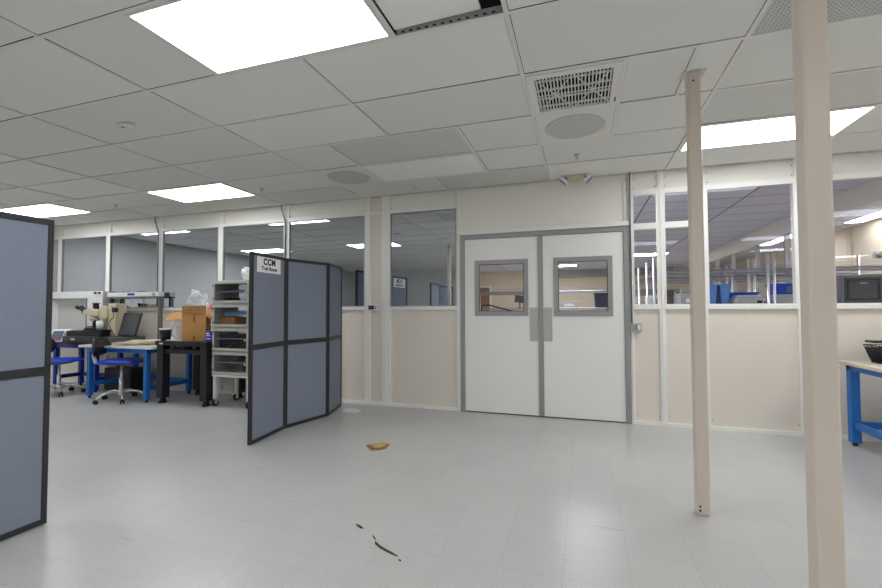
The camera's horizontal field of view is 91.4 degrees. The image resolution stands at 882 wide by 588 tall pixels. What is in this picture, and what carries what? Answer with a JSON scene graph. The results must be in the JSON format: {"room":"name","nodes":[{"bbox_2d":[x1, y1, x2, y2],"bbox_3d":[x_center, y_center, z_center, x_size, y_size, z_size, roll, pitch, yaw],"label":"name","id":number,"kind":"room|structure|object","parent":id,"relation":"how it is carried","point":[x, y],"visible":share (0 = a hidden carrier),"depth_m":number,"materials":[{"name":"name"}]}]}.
{"room":"electronics laboratory workshop","nodes":[
{"label":"electronics laboratory workshop","id":0,"kind":"room"},
{"bbox_2d":[0,381,881,587],"bbox_3d":[0.041,1.510,6.097,14.950,0.100,23.900,-1,-2,18],"label":"floor","id":1,"kind":"structure","parent":0,"point":[173,493],"depth_m":2.74,"materials":[{"name":"plastic"}]},
{"bbox_2d":[0,211,53,540],"bbox_3d":[-2.709,0.426,1.763,0.251,1.787,1.752,-1,-2,18],"label":"folding screen","id":2,"kind":"object","parent":1,"relation":"on","point":[26,242],"visible":1,"depth_m":2.44,"materials":[{"name":"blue fabric"}]},
{"bbox_2d":[50,338,85,396],"bbox_3d":[-5.728,1.075,6.427,0.635,0.834,0.617,0,-2,3],"label":"chair","id":3,"kind":"object","parent":1,"relation":"on","point":[59,361],"visible":0.62,"depth_m":6.41,"materials":[{"name":"blue plastic"}]},
{"bbox_2d":[52,342,122,391],"bbox_3d":[-5.630,1.131,6.870,1.200,0.750,0.500,-1,-2,18],"label":"workbench","id":4,"kind":"object","parent":1,"relation":"on","point":[98,376],"visible":0.31,"depth_m":6.82,"materials":[{"name":"blue metal"}]},
{"bbox_2d":[51,329,73,341],"bbox_3d":[-6.073,0.661,6.904,0.253,0.194,0.319,0,-2,-10],"label":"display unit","id":5,"kind":"object","parent":4,"relation":"on","point":[57,334],"visible":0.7,"depth_m":6.83,"materials":[{"name":"white plastic"}]},
{"bbox_2d":[52,291,109,330],"bbox_3d":[-6.139,0.365,7.279,1.300,0.810,0.145,-1,-2,18],"label":"hood","id":6,"kind":"object","parent":4,"relation":"on","point":[65,315],"visible":0.5,"depth_m":7.36,"materials":[{"name":"white plastic"}]},
{"bbox_2d":[62,303,144,342],"bbox_3d":[-5.272,0.445,6.740,1.340,0.610,0.364,-1,-2,18],"label":"microscope","id":7,"kind":"object","parent":4,"relation":"on","point":[114,312],"visible":0.98,"depth_m":6.69,"materials":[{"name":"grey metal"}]},
{"bbox_2d":[118,313,142,336],"bbox_3d":[-4.814,0.475,6.665,0.500,0.362,0.140,-1,-2,28],"label":"computer monitor","id":8,"kind":"object","parent":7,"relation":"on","point":[130,323],"visible":1,"depth_m":6.63,"materials":[{"name":"black plastic"}]},
{"bbox_2d":[92,337,143,404],"bbox_3d":[-4.437,1.035,5.961,0.668,0.874,0.607,0,-2,-10],"label":"chair","id":9,"kind":"object","parent":1,"relation":"on","point":[98,343],"visible":0.91,"depth_m":5.91,"materials":[{"name":"blue plastic"}]},
{"bbox_2d":[104,366,142,392],"bbox_3d":[-4.892,1.317,6.673,0.560,0.360,0.264,-1,-2,18],"label":"computer tower","id":10,"kind":"object","parent":1,"relation":"on","point":[133,376],"visible":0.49,"depth_m":6.57,"materials":[{"name":"metal"}]},
{"bbox_2d":[78,343,191,402],"bbox_3d":[-4.403,1.108,6.311,1.400,0.750,0.800,-1,-2,18],"label":"workbench","id":11,"kind":"object","parent":1,"relation":"on","point":[147,350],"visible":0.66,"depth_m":6.13,"materials":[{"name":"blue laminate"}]},
{"bbox_2d":[78,343,181,349],"bbox_3d":[-4.404,0.748,6.323,1.400,0.030,0.800,-1,-2,18],"label":"countertop","id":12,"kind":"structure","parent":11,"relation":"on","point":[147,347],"depth_m":5.92,"materials":[{"name":"white laminate"}]},
{"bbox_2d":[107,291,163,338],"bbox_3d":[-4.900,0.356,6.884,1.120,0.794,0.106,-1,-2,18],"label":"hood","id":13,"kind":"object","parent":11,"relation":"on","point":[140,294],"visible":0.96,"depth_m":6.76,"materials":[{"name":"white plastic"}]},
{"bbox_2d":[112,339,160,344],"bbox_3d":[-4.165,0.686,6.157,0.952,0.082,0.229,0,-2,-13],"label":"folded cloth","id":14,"kind":"object","parent":11,"relation":"on","point":[148,341],"visible":0.64,"depth_m":6.05,"materials":[{"name":"beige fabric"}]},
{"bbox_2d":[155,340,245,406],"bbox_3d":[-3.314,1.051,5.975,0.880,0.835,0.725,-1,-2,18],"label":"table","id":15,"kind":"object","parent":1,"relation":"on","point":[201,351],"visible":0.8,"depth_m":5.75,"materials":[{"name":"metal"}]},
{"bbox_2d":[159,328,172,340],"bbox_3d":[-3.741,0.548,5.849,0.159,0.164,0.159,-1,-2,18],"label":"waste bin","id":16,"kind":"object","parent":15,"relation":"on","point":[165,333],"visible":0.98,"depth_m":5.80,"materials":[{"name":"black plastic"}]},
{"bbox_2d":[165,306,211,340],"bbox_3d":[-3.373,0.395,5.864,0.614,0.470,0.318,0,-2,-14],"label":"cardboard box","id":17,"kind":"object","parent":15,"relation":"on","point":[196,320],"visible":0.9,"depth_m":5.74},
{"bbox_2d":[211,374,247,408],"bbox_3d":[-2.623,1.251,5.682,0.600,0.409,0.449,-1,-2,18],"label":"stand","id":18,"kind":"object","parent":1,"relation":"on","point":[215,401],"visible":0.48,"depth_m":5.58,"materials":[{"name":"white metal"}]},
{"bbox_2d":[211,351,247,375],"bbox_3d":[-2.631,0.896,5.672,0.600,0.300,0.465,-1,-2,18],"label":"shelf unit","id":19,"kind":"object","parent":18,"relation":"on","point":[223,362],"visible":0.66,"depth_m":5.61,"materials":[{"name":"grey plastic"}]},
{"bbox_2d":[212,327,247,351],"bbox_3d":[-2.633,0.591,5.682,0.600,0.300,0.465,-1,-2,18],"label":"shelf unit","id":20,"kind":"object","parent":19,"relation":"on","point":[216,332],"visible":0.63,"depth_m":5.56,"materials":[{"name":"grey plastic"}]},
{"bbox_2d":[212,304,248,327],"bbox_3d":[-2.634,0.286,5.692,0.600,0.300,0.465,-1,-2,18],"label":"shelf unit","id":21,"kind":"object","parent":20,"relation":"on","point":[219,310],"visible":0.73,"depth_m":5.58,"materials":[{"name":"grey plastic"}]},
{"bbox_2d":[212,280,248,303],"bbox_3d":[-2.635,-0.019,5.702,0.600,0.300,0.465,-1,-2,18],"label":"shelf unit","id":22,"kind":"object","parent":21,"relation":"on","point":[219,294],"visible":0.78,"depth_m":5.62,"materials":[{"name":"grey plastic"}]},
{"bbox_2d":[221,316,245,323],"bbox_3d":[-2.755,0.355,5.753,0.230,0.110,0.240,-1,-2,18],"label":"carton","id":23,"kind":"object","parent":21,"relation":"in","point":[228,319],"visible":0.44,"depth_m":5.66,"materials":[{"name":"cardboard"}]},
{"bbox_2d":[220,333,245,338],"bbox_3d":[-2.645,0.554,5.711,0.440,0.050,0.300,-1,-2,18],"label":"tray","id":24,"kind":"object","parent":20,"relation":"in","point":[231,335],"visible":0.51,"depth_m":5.58,"materials":[{"name":"black plastic"}]},
{"bbox_2d":[220,344,245,348],"bbox_3d":[-2.644,0.689,5.707,0.440,0.050,0.300,-1,-2,18],"label":"tray","id":25,"kind":"object","parent":20,"relation":"in","point":[221,345],"visible":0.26,"depth_m":5.57,"materials":[{"name":"black plastic"}]},
{"bbox_2d":[220,339,245,344],"bbox_3d":[-2.644,0.636,5.708,0.440,0.045,0.300,-1,-2,18],"label":"tray","id":26,"kind":"object","parent":25,"relation":"on","point":[234,341],"visible":0.51,"depth_m":5.58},
{"bbox_2d":[217,358,245,363],"bbox_3d":[-2.623,0.887,5.699,0.544,0.006,0.390,-1,-2,18],"label":"shelf","id":27,"kind":"object","parent":19,"relation":"attached to","point":[222,360],"depth_m":5.69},
{"bbox_2d":[247,251,341,444],"bbox_3d":[-1.499,0.520,4.777,0.170,1.787,1.684,-1,-2,18],"label":"folding screen","id":28,"kind":"object","parent":1,"relation":"on","point":[295,327],"visible":0.99,"depth_m":4.62,"materials":[{"name":"blue fabric"}]},
{"bbox_2d":[257,256,280,274],"bbox_3d":[-1.703,-0.285,4.272,0.005,0.158,0.385,-1,-2,12],"label":"paper sign","id":29,"kind":"object","parent":28,"relation":"attached to","point":[264,264],"visible":1,"depth_m":4.25,"materials":[{"name":"white"}]},
{"bbox_2d":[366,442,389,450],"bbox_3d":[-0.581,1.385,3.921,0.212,0.011,0.226,0,-2,4],"label":"scrap","id":30,"kind":"object","parent":1,"relation":"on","point":[380,445],"visible":1,"depth_m":3.92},
{"bbox_2d":[480,288,522,310],"bbox_3d":[1.397,0.718,9.573,1.226,1.702,0.536,-1,-2,18],"label":"wire shelving rack","id":31,"kind":"object","parent":1,"relation":"on","point":[498,292],"visible":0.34,"depth_m":9.46,"materials":[{"name":"silver metal"}]},
{"bbox_2d":[559,287,607,309],"bbox_3d":[2.946,0.696,9.067,1.226,1.702,0.536,-1,-2,18],"label":"wire shelving rack","id":32,"kind":"object","parent":1,"relation":"on","point":[560,291],"visible":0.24,"depth_m":9.09,"materials":[{"name":"silver metal"}]},
{"bbox_2d":[561,301,577,307],"bbox_3d":[2.730,0.225,9.151,0.340,0.140,0.323,-1,-2,18],"label":"carton","id":33,"kind":"object","parent":32,"relation":"on","point":[564,304],"visible":1,"depth_m":9.00,"materials":[{"name":"cardboard"}]},
{"bbox_2d":[594,293,606,307],"bbox_3d":[3.334,0.136,8.957,0.290,0.300,0.420,-1,-2,18],"label":"storage bin","id":34,"kind":"object","parent":32,"relation":"on","point":[600,299],"visible":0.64,"depth_m":8.78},
{"bbox_2d":[635,265,727,303],"bbox_3d":[3.757,0.530,6.807,1.226,1.880,0.636,-1,-2,18],"label":"wire shelving rack","id":35,"kind":"object","parent":1,"relation":"on","point":[714,279],"visible":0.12,"depth_m":6.72,"materials":[{"name":"silver metal"}]},
{"bbox_2d":[676,293,689,303],"bbox_3d":[3.901,0.091,6.719,0.340,0.200,0.323,-1,-2,18],"label":"carton","id":36,"kind":"object","parent":35,"relation":"on","point":[681,297],"visible":0.26,"depth_m":6.61,"materials":[{"name":"cardboard"}]},
{"bbox_2d":[679,68,710,515],"bbox_3d":[1.597,-0.035,2.677,0.135,2.753,0.095,-1,-2,18],"label":"support column","id":37,"kind":"structure","parent":1,"relation":"on","point":[692,78],"depth_m":2.65,"materials":[{"name":"beige paint"}]},
{"bbox_2d":[646,253,769,303],"bbox_3d":[3.300,0.485,5.410,1.226,1.880,0.636,-1,-2,18],"label":"wire shelving rack","id":38,"kind":"object","parent":1,"relation":"on","point":[742,271],"visible":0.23,"depth_m":5.32,"materials":[{"name":"silver metal"}]},
{"bbox_2d":[709,284,718,303],"bbox_3d":[3.327,0.018,5.358,0.135,0.260,0.370,-1,-2,18],"label":"storage bin","id":39,"kind":"object","parent":38,"relation":"on","point":[713,287],"visible":0.33,"depth_m":5.20,"materials":[{"name":"blue plastic"}]},
{"bbox_2d":[716,284,731,303],"bbox_3d":[3.457,0.017,5.316,0.130,0.260,0.370,-1,-2,18],"label":"storage bin","id":40,"kind":"object","parent":38,"relation":"on","point":[723,290],"visible":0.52,"depth_m":5.16,"materials":[{"name":"blue plastic"}]},
{"bbox_2d":[729,295,763,303],"bbox_3d":[3.630,0.077,5.118,0.300,0.125,0.195,-1,-2,18],"label":"printer","id":41,"kind":"object","parent":38,"relation":"on","point":[736,299],"visible":0.77,"depth_m":5.04,"materials":[{"name":"white plastic"}]},
{"bbox_2d":[718,266,791,291],"bbox_3d":[4.889,0.513,6.437,1.103,1.880,0.636,-1,-2,18],"label":"wire shelving rack","id":42,"kind":"object","parent":1,"relation":"on","point":[762,278],"visible":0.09,"depth_m":6.35,"materials":[{"name":"silver metal"}]},
{"bbox_2d":[752,253,881,303],"bbox_3d":[4.432,0.469,5.040,1.103,1.880,0.636,-1,-2,18],"label":"wire shelving rack","id":43,"kind":"object","parent":1,"relation":"on","point":[858,268],"visible":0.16,"depth_m":4.94,"materials":[{"name":"silver metal"}]},
{"bbox_2d":[766,294,792,303],"bbox_3d":[4.032,0.071,5.058,0.280,0.130,0.240,-1,-2,18],"label":"carton","id":44,"kind":"object","parent":43,"relation":"on","point":[780,298],"visible":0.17,"depth_m":4.96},
{"bbox_2d":[764,283,792,294],"bbox_3d":[4.033,-0.056,5.060,0.295,0.125,0.303,-1,-2,18],"label":"storage bin","id":45,"kind":"object","parent":44,"relation":"on","point":[781,288],"visible":0.57,"depth_m":4.96,"materials":[{"name":"blue plastic"}]},
{"bbox_2d":[836,274,881,302],"bbox_3d":[4.687,-0.041,4.910,0.400,0.340,0.460,-1,-2,18],"label":"instrument case","id":46,"kind":"object","parent":43,"relation":"on","point":[853,288],"visible":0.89,"depth_m":4.71,"materials":[{"name":"grey plastic"}]},
{"bbox_2d":[791,0,845,587],"bbox_3d":[1.246,-0.074,1.426,0.074,2.753,0.074,-1,-2,18],"label":"support column","id":47,"kind":"structure","parent":1,"relation":"on","point":[813,145],"depth_m":1.40,"materials":[{"name":"beige paint"}]},
{"bbox_2d":[839,360,881,445],"bbox_3d":[3.836,0.964,2.972,0.880,0.760,1.890,-1,-2,18],"label":"workbench","id":48,"kind":"object","parent":1,"relation":"on","point":[856,426],"visible":0.94,"depth_m":3.88,"materials":[{"name":"blue metal"}]},
{"bbox_2d":[839,360,881,372],"bbox_3d":[3.835,0.599,2.984,0.880,0.030,1.890,-1,-2,18],"label":"countertop","id":49,"kind":"structure","parent":48,"relation":"on","point":[868,365],"depth_m":3.73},
{"bbox_2d":[863,344,881,363],"bbox_3d":[3.964,0.528,3.739,0.346,0.160,0.267,-1,-2,18],"label":"wire basket","id":50,"kind":"object","parent":48,"relation":"on","point":[874,353],"visible":1,"depth_m":3.81,"materials":[{"name":"black plastic"}]},
{"bbox_2d":[0,0,881,272],"bbox_3d":[0.184,-1.483,5.861,15.250,0.400,24.038,-1,-2,18],"label":"ceiling","id":51,"kind":"structure","parent":0,"point":[71,71],"depth_m":3.16,"materials":[{"name":"tile"}]},
{"bbox_2d":[0,202,91,217],"bbox_3d":[-5.961,-1.255,6.456,1.191,0.032,0.582,-1,-2,18],"label":"recessed light","id":52,"kind":"object","parent":51,"relation":"in","point":[42,210],"visible":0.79,"depth_m":6.42,"materials":[{"name":"plastic"}]},
{"bbox_2d":[146,181,255,202],"bbox_3d":[-3.064,-1.296,5.509,1.191,0.032,0.582,-1,-2,18],"label":"recessed light","id":53,"kind":"object","parent":51,"relation":"in","point":[217,191],"visible":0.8,"depth_m":5.50,"materials":[{"name":"plastic"}]},
{"bbox_2d":[125,0,390,74],"bbox_3d":[-0.925,-1.381,2.245,1.191,0.092,0.582,-1,-2,18],"label":"recessed light","id":54,"kind":"object","parent":51,"relation":"in","point":[224,36],"depth_m":2.26,"materials":[{"name":"plastic"}]},
{"bbox_2d":[311,167,382,186],"bbox_3d":[-1.036,-1.310,4.846,0.582,0.014,0.582,-1,-2,18],"label":"ceiling vent","id":55,"kind":"object","parent":51,"relation":"in","point":[355,175],"visible":1,"depth_m":4.80,"materials":[{"name":"white metal"}]},
{"bbox_2d":[362,152,485,181],"bbox_3d":[-0.167,-1.338,4.562,1.191,0.032,0.582,-1,-2,18],"label":"recessed light","id":56,"kind":"object","parent":51,"relation":"in","point":[465,163],"visible":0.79,"depth_m":4.54,"materials":[{"name":"plastic"}]},
{"bbox_2d":[375,0,480,29],"bbox_3d":[-0.112,-1.442,1.972,0.472,0.022,0.567,-1,-2,18],"label":"tile","id":57,"kind":"structure","parent":51,"relation":"attached to","point":[400,14],"depth_m":2.16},
{"bbox_2d":[525,58,623,115],"bbox_3d":[0.902,-1.403,2.931,0.582,0.067,0.582,-1,-2,18],"label":"ceiling vent","id":58,"kind":"object","parent":51,"relation":"in","point":[590,81],"visible":0.99,"depth_m":2.91,"materials":[{"name":"white metal"}]},
{"bbox_2d":[535,106,615,143],"bbox_3d":[1.092,-1.362,3.509,0.582,0.014,0.582,-1,-2,18],"label":"ceiling vent","id":59,"kind":"object","parent":51,"relation":"in","point":[597,122],"visible":1,"depth_m":3.46,"materials":[{"name":"white metal"}]},
{"bbox_2d":[560,174,591,185],"bbox_3d":[1.509,-1.277,4.819,0.341,0.095,0.115,-1,-2,18],"label":"emergency light","id":60,"kind":"object","parent":51,"relation":"attached to","point":[581,177],"visible":1,"depth_m":4.79,"materials":[{"name":"beige plastic"}]},
{"bbox_2d":[701,113,794,148],"bbox_3d":[2.605,-1.378,3.628,0.862,0.032,0.634,-1,-2,18],"label":"recessed light","id":61,"kind":"object","parent":51,"relation":"in","point":[768,130],"depth_m":3.64,"materials":[{"name":"plastic"}]},
{"bbox_2d":[752,0,791,34],"bbox_3d":[1.728,-1.413,2.178,0.183,0.006,0.279,-1,-2,18],"label":"ceiling vent","id":62,"kind":"object","parent":51,"relation":"in","point":[776,16],"depth_m":2.20,"materials":[{"name":"grey plastic"}]},
{"bbox_2d":[830,103,877,135],"bbox_3d":[3.152,-1.386,3.448,0.283,0.032,0.624,-1,-2,18],"label":"recessed light","id":63,"kind":"object","parent":51,"relation":"in","point":[840,119],"depth_m":3.34,"materials":[{"name":"plastic"}]},
{"bbox_2d":[827,0,881,21],"bbox_3d":[2.037,-1.416,2.120,0.304,0.006,0.197,-1,-2,18],"label":"ceiling vent","id":64,"kind":"object","parent":51,"relation":"in","point":[837,10],"depth_m":2.13,"materials":[{"name":"grey plastic"}]},
{"bbox_2d":[843,210,881,222],"bbox_3d":[6.945,-1.267,6.820,0.280,0.015,1.440,-1,-2,18],"label":"recessed light","id":65,"kind":"object","parent":51,"relation":"in","point":[876,214],"visible":1,"depth_m":7.05,"materials":[{"name":"plastic"}]},
{"bbox_2d":[50,151,881,436],"bbox_3d":[-0.175,0.073,5.498,14.550,2.736,0.080,-1,-2,18],"label":"wall","id":66,"kind":"structure","parent":0,"point":[754,353],"depth_m":4.80,"materials":[{"name":"paint"}]},
{"bbox_2d":[53,240,57,291],"bbox_3d":[-6.939,-0.354,7.678,0.350,1.216,0.040,-1,-2,18],"label":"window","id":67,"kind":"structure","parent":66,"relation":"in","point":[55,261],"depth_m":7.65,"materials":[{"name":"glass"}]},
{"bbox_2d":[57,226,64,356],"bbox_3d":[-6.712,0.153,7.622,0.139,2.702,0.114,-1,-2,18],"label":"trim","id":68,"kind":"structure","parent":66,"relation":"attached to","point":[61,228],"depth_m":7.60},
{"bbox_2d":[61,236,105,291],"bbox_3d":[-6.155,-0.365,7.421,1.100,1.216,0.040,-1,-2,18],"label":"window","id":69,"kind":"structure","parent":66,"relation":"in","point":[83,263],"depth_m":7.42,"materials":[{"name":"glass"}]},
{"bbox_2d":[62,233,106,238],"bbox_3d":[-6.147,-0.996,7.474,1.100,0.048,0.112,-1,-2,18],"label":"trim","id":70,"kind":"structure","parent":66,"relation":"attached to","point":[100,234],"depth_m":7.42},
{"bbox_2d":[103,222,112,372],"bbox_3d":[-5.576,0.137,7.251,0.129,2.702,0.114,-1,-2,18],"label":"trim","id":71,"kind":"structure","parent":66,"relation":"attached to","point":[109,224],"depth_m":7.22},
{"bbox_2d":[109,232,157,307],"bbox_3d":[-5.034,-0.381,7.055,1.080,1.216,0.040,-1,-2,18],"label":"window","id":72,"kind":"structure","parent":66,"relation":"in","point":[133,257],"depth_m":7.05,"materials":[{"name":"glass"}]},
{"bbox_2d":[110,229,157,234],"bbox_3d":[-5.025,-1.012,7.108,1.080,0.048,0.112,-1,-2,18],"label":"trim","id":73,"kind":"structure","parent":66,"relation":"attached to","point":[149,230],"depth_m":7.05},
{"bbox_2d":[154,217,158,306],"bbox_3d":[-4.531,-0.516,6.844,0.071,1.433,0.017,0,-2,-4],"label":"conduit","id":74,"kind":"object","parent":66,"relation":"attached to","point":[154,217],"visible":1,"depth_m":6.85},
{"bbox_2d":[156,217,163,373],"bbox_3d":[-4.459,0.120,6.886,0.139,2.702,0.114,-1,-2,18],"label":"trim","id":75,"kind":"structure","parent":66,"relation":"attached to","point":[161,219],"depth_m":6.86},
{"bbox_2d":[162,227,217,307],"bbox_3d":[-3.893,-0.398,6.682,1.120,1.216,0.040,-1,-2,18],"label":"window","id":76,"kind":"structure","parent":66,"relation":"in","point":[189,256],"depth_m":6.68,"materials":[{"name":"glass"}]},
{"bbox_2d":[163,224,217,230],"bbox_3d":[-3.885,-1.028,6.735,1.120,0.048,0.112,-1,-2,18],"label":"trim","id":77,"kind":"structure","parent":66,"relation":"attached to","point":[211,225],"depth_m":6.68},
{"bbox_2d":[218,211,225,390],"bbox_3d":[-3.304,0.104,6.509,0.129,2.702,0.114,-1,-2,18],"label":"trim","id":78,"kind":"structure","parent":66,"relation":"attached to","point":[221,214],"depth_m":6.48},
{"bbox_2d":[222,222,283,299],"bbox_3d":[-2.752,-0.414,6.310,1.100,1.216,0.040,-1,-2,18],"label":"window","id":79,"kind":"structure","parent":66,"relation":"in","point":[265,238],"depth_m":6.36,"materials":[{"name":"glass"}]},
{"bbox_2d":[223,219,283,226],"bbox_3d":[-2.744,-1.044,6.363,1.100,0.048,0.112,-1,-2,18],"label":"trim","id":80,"kind":"structure","parent":66,"relation":"attached to","point":[272,220],"depth_m":6.30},
{"bbox_2d":[50,379,460,410],"bbox_3d":[-3.427,1.466,6.462,7.732,0.038,0.027,-1,-2,18],"label":"baseboard","id":81,"kind":"structure","parent":66,"relation":"attached to","point":[62,380],"depth_m":5.60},
{"bbox_2d":[284,205,289,257],"bbox_3d":[-2.178,0.088,6.141,0.119,2.702,0.114,-1,-2,18],"label":"trim","id":82,"kind":"structure","parent":66,"relation":"attached to","point":[287,207],"depth_m":6.12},
{"bbox_2d":[289,216,364,306],"bbox_3d":[-1.583,-0.430,5.928,1.200,1.216,0.040,-1,-2,18],"label":"window","id":83,"kind":"structure","parent":66,"relation":"in","point":[340,241],"depth_m":5.87,"materials":[{"name":"glass"}]},
{"bbox_2d":[289,212,364,220],"bbox_3d":[-1.575,-1.061,5.981,1.200,0.048,0.112,-1,-2,18],"label":"trim","id":84,"kind":"structure","parent":66,"relation":"attached to","point":[358,213],"depth_m":5.92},
{"bbox_2d":[364,198,371,401],"bbox_3d":[-0.962,0.070,5.743,0.119,2.702,0.114,-1,-2,18],"label":"trim","id":85,"kind":"structure","parent":66,"relation":"attached to","point":[367,266],"depth_m":5.69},
{"bbox_2d":[381,196,390,402],"bbox_3d":[-0.703,0.067,5.658,0.164,2.702,0.114,-1,-2,18],"label":"trim","id":86,"kind":"structure","parent":66,"relation":"attached to","point":[386,200],"depth_m":5.61,"materials":[{"name":"metal"}]},
{"bbox_2d":[390,205,455,212],"bbox_3d":[-0.222,-1.081,5.538,0.897,0.048,0.112,-1,-2,18],"label":"trim","id":87,"kind":"structure","parent":66,"relation":"attached to","point":[444,206],"depth_m":5.48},
{"bbox_2d":[390,208,456,306],"bbox_3d":[-0.230,-0.450,5.486,0.897,1.216,0.040,-1,-2,18],"label":"window","id":88,"kind":"structure","parent":66,"relation":"in","point":[423,272],"depth_m":5.48,"materials":[{"name":"glass"}]},
{"bbox_2d":[390,306,456,309],"bbox_3d":[-0.218,0.181,5.495,0.897,0.044,0.116,-1,-2,18],"label":"trim","id":89,"kind":"structure","parent":66,"relation":"attached to","point":[407,307],"depth_m":5.43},
{"bbox_2d":[455,189,460,407],"bbox_3d":[0.233,0.053,5.353,0.089,2.702,0.114,-1,-2,18],"label":"trim","id":90,"kind":"structure","parent":66,"relation":"attached to","point":[457,195],"depth_m":5.30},
{"bbox_2d":[460,174,625,230],"bbox_3d":[1.142,-1.047,5.051,1.898,0.526,0.019,-1,-2,18],"label":"trim","id":91,"kind":"structure","parent":66,"relation":"attached to","point":[624,175],"depth_m":4.76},
{"bbox_2d":[458,221,631,423],"bbox_3d":[1.151,0.318,5.020,1.938,2.205,0.130,-1,-2,18],"label":"door","id":92,"kind":"structure","parent":66,"relation":"in","point":[539,360],"depth_m":4.97,"materials":[{"name":"metal"}]},
{"bbox_2d":[629,172,632,322],"bbox_3d":[2.066,-0.506,4.685,0.016,1.643,0.036,-1,-2,18],"label":"conduit","id":93,"kind":"object","parent":66,"relation":"attached to","point":[629,172],"visible":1,"depth_m":4.69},
{"bbox_2d":[626,174,637,420],"bbox_3d":[2.099,0.027,4.743,0.079,2.702,0.114,-1,-2,18],"label":"trim","id":94,"kind":"structure","parent":66,"relation":"attached to","point":[632,332],"depth_m":4.68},
{"bbox_2d":[632,188,656,196],"bbox_3d":[2.232,-1.116,4.737,0.250,0.048,0.112,-1,-2,18],"label":"trim","id":95,"kind":"structure","parent":66,"relation":"attached to","point":[654,190],"depth_m":4.69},
{"bbox_2d":[632,193,658,304],"bbox_3d":[2.234,-0.484,4.716,0.250,1.216,0.112,-1,-2,18],"label":"window","id":96,"kind":"structure","parent":66,"relation":"in","point":[655,194],"depth_m":4.67,"materials":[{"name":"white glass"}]},
{"bbox_2d":[655,171,669,422],"bbox_3d":[2.384,0.023,4.650,0.099,2.702,0.114,-1,-2,18],"label":"trim","id":97,"kind":"structure","parent":66,"relation":"attached to","point":[659,174],"depth_m":4.60,"materials":[{"name":"metal"}]},
{"bbox_2d":[663,190,689,304],"bbox_3d":[2.552,-0.488,4.612,0.300,1.216,0.112,-1,-2,18],"label":"window","id":98,"kind":"structure","parent":66,"relation":"in","point":[664,193],"depth_m":4.59,"materials":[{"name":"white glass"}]},
{"bbox_2d":[702,167,712,425],"bbox_3d":[2.745,0.018,4.532,0.139,2.702,0.114,-1,-2,18],"label":"trim","id":99,"kind":"structure","parent":66,"relation":"attached to","point":[703,168],"depth_m":4.47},
{"bbox_2d":[706,177,793,190],"bbox_3d":[3.153,-1.129,4.435,0.770,0.048,0.112,-1,-2,18],"label":"trim","id":100,"kind":"structure","parent":66,"relation":"attached to","point":[790,179],"depth_m":4.39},
{"bbox_2d":[706,182,797,304],"bbox_3d":[3.145,-0.498,4.382,0.770,1.216,0.040,-1,-2,18],"label":"window","id":101,"kind":"structure","parent":66,"relation":"in","point":[786,183],"depth_m":4.29,"materials":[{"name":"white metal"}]},
{"bbox_2d":[708,305,798,308],"bbox_3d":[3.157,0.133,4.392,0.770,0.044,0.116,-1,-2,18],"label":"trim","id":102,"kind":"structure","parent":66,"relation":"attached to","point":[709,306],"depth_m":4.33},
{"bbox_2d":[632,420,881,441],"bbox_3d":[4.399,1.354,3.905,4.900,0.038,0.027,-1,-2,18],"label":"baseboard","id":103,"kind":"structure","parent":66,"relation":"attached to","point":[722,428],"depth_m":4.34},
{"bbox_2d":[709,178,881,261],"bbox_3d":[5.970,-1.100,7.827,0.084,0.278,7.884,-1,-2,18],"label":"trim","id":104,"kind":"structure","parent":66,"relation":"attached to","point":[867,194],"depth_m":6.94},
{"bbox_2d":[790,158,803,432],"bbox_3d":[3.551,0.006,4.269,0.094,2.702,0.114,-1,-2,18],"label":"trim","id":105,"kind":"structure","parent":66,"relation":"attached to","point":[794,160],"depth_m":4.23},
{"bbox_2d":[833,170,881,180],"bbox_3d":[4.118,-1.143,4.120,1.100,0.048,0.112,-1,-2,18],"label":"trim","id":106,"kind":"structure","parent":66,"relation":"attached to","point":[876,172],"depth_m":4.11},
{"bbox_2d":[833,175,881,303],"bbox_3d":[4.110,-0.512,4.067,1.100,1.216,0.040,-1,-2,18],"label":"window","id":107,"kind":"structure","parent":66,"relation":"in","point":[875,176],"depth_m":4.10,"materials":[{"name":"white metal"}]},
{"bbox_2d":[837,304,881,308],"bbox_3d":[4.122,0.119,4.077,1.100,0.044,0.116,-1,-2,18],"label":"trim","id":108,"kind":"structure","parent":66,"relation":"attached to","point":[839,306],"depth_m":4.07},
{"bbox_2d":[480,266,722,310],"bbox_3d":[4.060,0.418,17.237,15.000,2.783,0.100,-1,-2,18],"label":"wall","id":109,"kind":"structure","parent":0,"point":[498,281],"depth_m":16.88,"materials":[{"name":"paint"}]},
{"bbox_2d":[480,286,491,309],"bbox_3d":[1.756,0.780,17.896,0.700,2.220,0.060,-1,-2,18],"label":"door","id":110,"kind":"structure","parent":109,"relation":"in","point":[485,299],"depth_m":17.86,"materials":[{"name":"brown wood"}]},
{"bbox_2d":[559,267,673,277],"bbox_3d":[6.065,-0.814,16.504,5.100,0.283,0.120,-1,-2,18],"label":"trim","id":111,"kind":"structure","parent":109,"relation":"attached to","point":[584,272],"depth_m":16.53,"materials":[{"name":"metal"}]},
{"bbox_2d":[723,218,881,296],"bbox_3d":[8.094,0.146,9.356,0.170,2.783,12.384,-1,-2,18],"label":"wall","id":112,"kind":"structure","parent":0,"point":[864,239],"depth_m":8.01,"materials":[{"name":"paint"}]},
{"bbox_3d":[5.977,0.893,7.761,0.084,1.200,7.884,-1,-2,18],"label":"wall","id":113,"kind":"structure","parent":0,"visible":0},
{"bbox_2d":[754,245,760,294],"bbox_3d":[6.146,-0.317,8.347,0.074,1.255,0.060,-1,-2,18],"label":"trim","id":114,"kind":"structure","parent":113,"relation":"attached to","point":[756,247],"depth_m":8.33,"materials":[{"name":"metal"}]},
{"bbox_2d":[783,235,791,282],"bbox_3d":[5.748,-0.355,7.131,0.074,1.255,0.060,-1,-2,18],"label":"trim","id":115,"kind":"structure","parent":113,"relation":"attached to","point":[786,238],"depth_m":7.12,"materials":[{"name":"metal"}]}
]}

